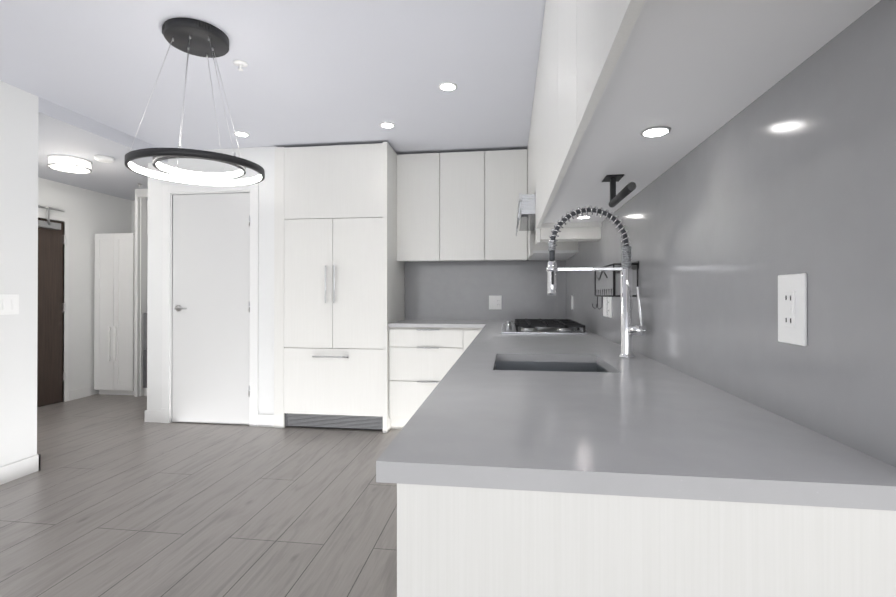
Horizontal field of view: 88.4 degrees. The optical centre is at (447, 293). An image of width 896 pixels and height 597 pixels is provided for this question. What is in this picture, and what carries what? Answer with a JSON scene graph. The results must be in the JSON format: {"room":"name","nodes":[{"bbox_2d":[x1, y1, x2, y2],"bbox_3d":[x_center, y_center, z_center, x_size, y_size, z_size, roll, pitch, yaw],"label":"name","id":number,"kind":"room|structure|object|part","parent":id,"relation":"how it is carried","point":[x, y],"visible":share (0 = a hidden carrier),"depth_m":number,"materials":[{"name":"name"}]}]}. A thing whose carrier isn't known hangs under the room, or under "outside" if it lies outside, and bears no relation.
{"room":"kitchen","nodes":[
{"label":"kitchen","id":0,"kind":"room"},
{"bbox_2d":[0,81,38,466],"bbox_3d":[-4.111,-0.140,-0.015,2.000,2.580,6.410,0,0,8],"label":"wall","id":1,"kind":"structure","parent":0,"point":[18,239],"depth_m":2.91,"materials":[{"name":"paint"}]},
{"bbox_2d":[0,294,18,314],"bbox_3d":[-2.720,0.070,2.829,0.010,0.125,0.163,0,0,8],"label":"switch plate","id":2,"kind":"object","parent":1,"relation":"attached to","point":[9,304],"visible":1,"depth_m":2.85,"materials":[{"name":"white plastic"}]},
{"bbox_2d":[0,454,40,484],"bbox_3d":[-3.261,1.097,-0.127,0.313,0.105,6.423,0,0,8],"label":"baseboard","id":3,"kind":"structure","parent":1,"relation":"attached to","point":[18,469],"depth_m":2.91,"materials":[{"name":"white paint"}]},
{"bbox_2d":[37,177,132,406],"bbox_3d":[-4.239,-0.006,4.627,0.165,2.360,2.760,0,0,8],"label":"wall","id":4,"kind":"structure","parent":0,"point":[73,221],"depth_m":5.03,"materials":[{"name":"paint"}]},
{"bbox_3d":[-4.253,0.139,4.527,0.165,2.070,1.030,0,0,8],"label":"door entry","id":5,"kind":"part","parent":4,"relation":"part of","materials":[{"name":"brown wood"}]},
{"bbox_3d":[-4.240,1.120,4.283,0.013,0.105,2.050,0,0,8],"label":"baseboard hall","id":6,"kind":"part","parent":4,"relation":"part of","materials":[{"name":"white paint"}]},
{"bbox_2d":[38,97,167,200],"bbox_3d":[-3.500,-1.296,4.601,2.000,0.220,2.890,0,0,8],"label":"ceiling","id":7,"kind":"structure","parent":0,"point":[62,130],"depth_m":3.85,"materials":[{"name":"paint"}]},
{"bbox_2d":[47,154,91,173],"bbox_3d":[-3.364,-1.146,4.103,0.312,0.086,0.312,0,0,8],"label":"hall light","id":8,"kind":"object","parent":7,"relation":"attached to","point":[68,163],"visible":1,"depth_m":4.02,"materials":[{"name":"white plastic"}]},
{"bbox_2d":[94,155,113,162],"bbox_3d":[-3.010,-1.171,4.036,0.144,0.036,0.144,0,0,8],"label":"smoke detector","id":9,"kind":"object","parent":7,"relation":"attached to","point":[104,158],"visible":1,"depth_m":4.00,"materials":[{"name":"white plastic"}]},
{"bbox_2d":[133,200,147,234],"bbox_3d":[-3.285,0.000,5.832,1.500,2.360,0.120,0,0,8],"label":"wall","id":10,"kind":"structure","parent":0,"point":[147,200],"depth_m":5.87,"materials":[{"name":"paint"}]},
{"bbox_2d":[135,189,147,193],"bbox_3d":[-3.096,-1.153,5.214,0.934,0.060,0.065,0,0,8],"label":"wall","id":11,"kind":"structure","parent":0,"point":[137,191],"depth_m":5.23,"materials":[{"name":"paint"}]},
{"bbox_2d":[147,163,162,410],"bbox_3d":[-2.573,-0.054,4.931,0.150,2.460,1.480,0,0,8],"label":"wall","id":12,"kind":"structure","parent":0,"point":[155,186],"depth_m":4.20,"materials":[{"name":"paint"}]},
{"bbox_2d":[134,194,147,396],"bbox_3d":[-3.099,0.027,5.227,0.922,2.300,0.100,0,0,8],"label":"frame","id":13,"kind":"object","parent":12,"relation":"attached to","point":[140,247],"visible":0.6,"depth_m":5.25,"materials":[{"name":"white paint"}]},
{"bbox_2d":[145,410,273,426],"bbox_3d":[-2.041,1.123,4.822,1.258,0.105,1.443,0,0,8],"label":"baseboard","id":14,"kind":"structure","parent":12,"relation":"attached to","point":[265,420],"depth_m":4.05,"materials":[{"name":"white paint"}]},
{"bbox_2d":[0,394,400,596],"bbox_3d":[-1.145,1.186,1.043,8.800,0.060,9.300,0,0,8],"label":"floor","id":15,"kind":"structure","parent":0,"point":[116,496],"depth_m":2.45,"materials":[{"name":"laminate"}]},
{"bbox_2d":[94,233,147,394],"bbox_3d":[-3.799,0.246,5.538,0.498,1.865,0.575,0,0,8],"label":"wardrobe","id":16,"kind":"object","parent":15,"relation":"on","point":[114,292],"visible":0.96,"depth_m":5.28,"materials":[{"name":"white paint"}]},
{"bbox_2d":[143,312,146,395],"bbox_3d":[-3.060,0.701,5.463,0.787,0.955,0.505,0,0,8],"label":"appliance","id":17,"kind":"object","parent":15,"relation":"on","point":[145,352],"visible":0.12,"depth_m":5.26,"materials":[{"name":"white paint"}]},
{"bbox_2d":[274,142,405,432],"bbox_3d":[-0.968,-0.047,4.253,1.010,2.440,0.662,0,0,8],"label":"tall cabinet","id":18,"kind":"object","parent":15,"relation":"on","point":[340,278],"depth_m":3.94,"materials":[{"name":"white wood"}]},
{"bbox_2d":[390,328,465,428],"bbox_3d":[-0.147,0.730,4.167,0.632,0.884,0.610,0,0,8],"label":"base cabinet","id":19,"kind":"object","parent":15,"relation":"on","point":[419,357],"depth_m":3.87,"materials":[{"name":"white wood"}]},
{"bbox_2d":[390,320,485,327],"bbox_3d":[-0.055,0.273,4.147,0.822,0.030,0.630,0,0,8],"label":"countertop","id":20,"kind":"structure","parent":19,"relation":"on","point":[397,323],"depth_m":3.89,"materials":[{"name":"grey stone"}]},
{"bbox_2d":[397,356,493,596],"bbox_3d":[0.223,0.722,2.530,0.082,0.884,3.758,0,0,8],"label":"base cabinet","id":21,"kind":"object","parent":15,"relation":"on","point":[433,524],"depth_m":0.65,"materials":[{"name":"white wood"}]},
{"bbox_2d":[466,328,481,343],"bbox_3d":[0.275,0.730,4.111,0.220,0.884,0.610,0,0,8],"label":"base cabinet","id":22,"kind":"object","parent":15,"relation":"on","point":[470,332],"depth_m":3.82,"materials":[{"name":"white wood"}]},
{"bbox_2d":[470,492,895,596],"bbox_3d":[0.570,0.722,2.484,0.618,0.884,3.758,0,0,8],"label":"base cabinet","id":23,"kind":"object","parent":15,"relation":"on","point":[522,544],"depth_m":0.61,"materials":[{"name":"white wood"}]},
{"bbox_2d":[376,320,895,515],"bbox_3d":[0.500,0.265,2.484,0.715,0.030,3.780,0,0,8],"label":"countertop","id":24,"kind":"structure","parent":23,"relation":"on","point":[643,428],"depth_m":0.75,"materials":[{"name":"grey stone"}]},
{"bbox_2d":[501,319,587,333],"bbox_3d":[0.637,0.224,3.202,0.523,0.057,0.760,0,0,8],"label":"cooktop","id":25,"kind":"object","parent":24,"relation":"in","point":[521,326],"depth_m":2.95,"materials":[{"name":"silver metal"}]},
{"bbox_2d":[490,356,609,371],"bbox_3d":[0.365,0.371,1.644,0.405,0.216,0.432,0,0,8],"label":"sink","id":26,"kind":"object","parent":24,"relation":"in","point":[547,363],"depth_m":1.85,"materials":[{"name":"grey metal"}]},
{"bbox_2d":[546,205,649,357],"bbox_3d":[0.569,-0.047,1.764,0.377,0.585,0.090,0,0,8],"label":"faucet","id":27,"kind":"object","parent":24,"relation":"on","point":[628,330],"depth_m":1.76,"materials":[{"name":"silver metal"}]},
{"bbox_2d":[405,0,895,466],"bbox_3d":[0.104,-0.194,2.549,1.557,0.886,3.800,0,0,8],"label":"backsplash","id":28,"kind":"structure","parent":24,"relation":"on","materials":[{"name":"stone"}]},
{"bbox_2d":[163,146,275,414],"bbox_3d":[-2.045,-0.058,4.175,1.095,2.460,0.120,0,0,8],"label":"wall","id":29,"kind":"structure","parent":0,"point":[263,157],"depth_m":4.06,"materials":[{"name":"paint"}]},
{"bbox_2d":[161,183,258,426],"bbox_3d":[-2.123,0.097,4.154,0.930,2.149,0.180,0,0,8],"label":"closet door","id":30,"kind":"structure","parent":29,"relation":"in","point":[210,295],"depth_m":4.13,"materials":[{"name":"white paint"}]},
{"bbox_2d":[0,0,545,154],"bbox_3d":[0.091,-1.367,0.489,6.200,0.120,8.500,0,0,8],"label":"ceiling","id":31,"kind":"structure","parent":0,"point":[330,72],"depth_m":2.68,"materials":[{"name":"paint"}]},
{"bbox_2d":[125,17,264,185],"bbox_3d":[-1.249,-0.948,2.313,0.612,0.700,0.612,0,0,8],"label":"pendant light","id":32,"kind":"object","parent":31,"relation":"hanging from","point":[195,37],"visible":1,"depth_m":2.27,"materials":[{"name":"black metal"}]},
{"bbox_2d":[233,60,247,70],"bbox_3d":[-1.171,-1.277,2.599,0.076,0.039,0.076,0,0,8],"label":"sprinkler","id":33,"kind":"object","parent":31,"relation":"attached to","point":[240,64],"visible":1,"depth_m":2.59,"materials":[{"name":"white plastic"}]},
{"bbox_2d":[233,131,249,136],"bbox_3d":[-1.672,-1.288,3.733,0.120,0.006,0.120,0,0,8],"label":"recessed light","id":34,"kind":"object","parent":31,"relation":"in","point":[241,133],"visible":0.96,"depth_m":3.72,"materials":[{"name":"white plastic"}]},
{"bbox_2d":[379,122,394,127],"bbox_3d":[-0.467,-1.288,3.542,0.120,0.006,0.120,0,0,8],"label":"recessed light","id":35,"kind":"object","parent":31,"relation":"in","point":[387,125],"visible":1,"depth_m":3.54,"materials":[{"name":"white plastic"}]},
{"bbox_2d":[438,82,456,90],"bbox_3d":[-0.001,-1.292,2.888,0.120,0.006,0.120,0,0,8],"label":"recessed light","id":36,"kind":"object","parent":31,"relation":"in","point":[447,86],"visible":1,"depth_m":2.88,"materials":[{"name":"white plastic"}]},
{"bbox_2d":[398,153,441,259],"bbox_3d":[-0.247,-0.793,4.339,0.397,0.932,0.350,0,0,8],"label":"upper cabinet","id":37,"kind":"object","parent":0,"relation":"attached to","point":[419,175],"depth_m":4.16,"materials":[{"name":"white wood"}]},
{"bbox_2d":[442,151,485,259],"bbox_3d":[0.149,-0.793,4.287,0.402,0.932,0.350,0,0,8],"label":"upper cabinet","id":38,"kind":"object","parent":0,"relation":"attached to","point":[463,173],"depth_m":4.11,"materials":[{"name":"white wood"}]},
{"bbox_2d":[486,149,529,259],"bbox_3d":[0.534,-0.793,4.235,0.376,0.932,0.350,0,0,8],"label":"upper cabinet","id":39,"kind":"object","parent":0,"relation":"attached to","point":[505,169],"depth_m":4.06,"materials":[{"name":"white wood"}]},
{"bbox_2d":[526,240,581,255],"bbox_3d":[0.851,-0.808,3.730,0.385,0.956,0.330,0,0,8],"label":"range hood","id":40,"kind":"object","parent":0,"relation":"attached to","point":[533,247],"depth_m":3.56,"materials":[{"name":"white metal"}]},
{"bbox_2d":[526,131,589,239],"bbox_3d":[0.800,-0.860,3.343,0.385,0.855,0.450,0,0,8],"label":"upper cabinet","id":41,"kind":"object","parent":0,"relation":"attached to","point":[529,235],"depth_m":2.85,"materials":[{"name":"white wood"}]},
{"bbox_2d":[530,99,605,231],"bbox_3d":[0.741,-0.863,2.897,0.385,0.855,0.450,0,0,8],"label":"upper cabinet","id":42,"kind":"object","parent":0,"relation":"attached to","point":[543,225],"depth_m":2.69,"materials":[{"name":"white wood"}]},
{"bbox_2d":[516,193,535,235],"bbox_3d":[0.723,-0.541,3.195,0.494,0.184,0.748,0,0,8],"label":"range hood","id":43,"kind":"object","parent":42,"relation":"attached to","point":[526,210],"depth_m":2.86,"materials":[{"name":"silver metal"}]},
{"bbox_2d":[534,67,621,223],"bbox_3d":[0.688,-0.865,2.502,0.385,0.855,0.383,0,0,8],"label":"upper cabinet","id":44,"kind":"object","parent":0,"relation":"attached to","point":[551,213],"depth_m":2.47,"materials":[{"name":"white"}]},
{"bbox_2d":[538,35,641,211],"bbox_3d":[0.639,-0.867,2.126,0.385,0.855,0.375,0,0,8],"label":"upper cabinet","id":45,"kind":"object","parent":0,"relation":"attached to","point":[556,199],"depth_m":2.09,"materials":[{"name":"white"}]},
{"bbox_2d":[542,0,677,195],"bbox_3d":[0.586,-0.869,1.730,0.385,0.855,0.425,0,0,8],"label":"upper cabinet","id":46,"kind":"object","parent":0,"relation":"attached to","point":[587,177],"depth_m":1.73,"materials":[{"name":"white"}]},
{"bbox_2d":[554,0,749,167],"bbox_3d":[0.530,-0.871,1.304,0.385,0.855,0.435,0,0,8],"label":"upper cabinet","id":47,"kind":"object","parent":0,"relation":"attached to","point":[651,137],"depth_m":1.27,"materials":[{"name":"white"}]},
{"bbox_2d":[570,0,889,115],"bbox_3d":[0.466,-0.873,0.823,0.385,0.855,0.535,0,0,8],"label":"upper cabinet","id":48,"kind":"object","parent":0,"relation":"attached to","point":[628,57],"depth_m":0.81,"materials":[{"name":"white"}]}
]}

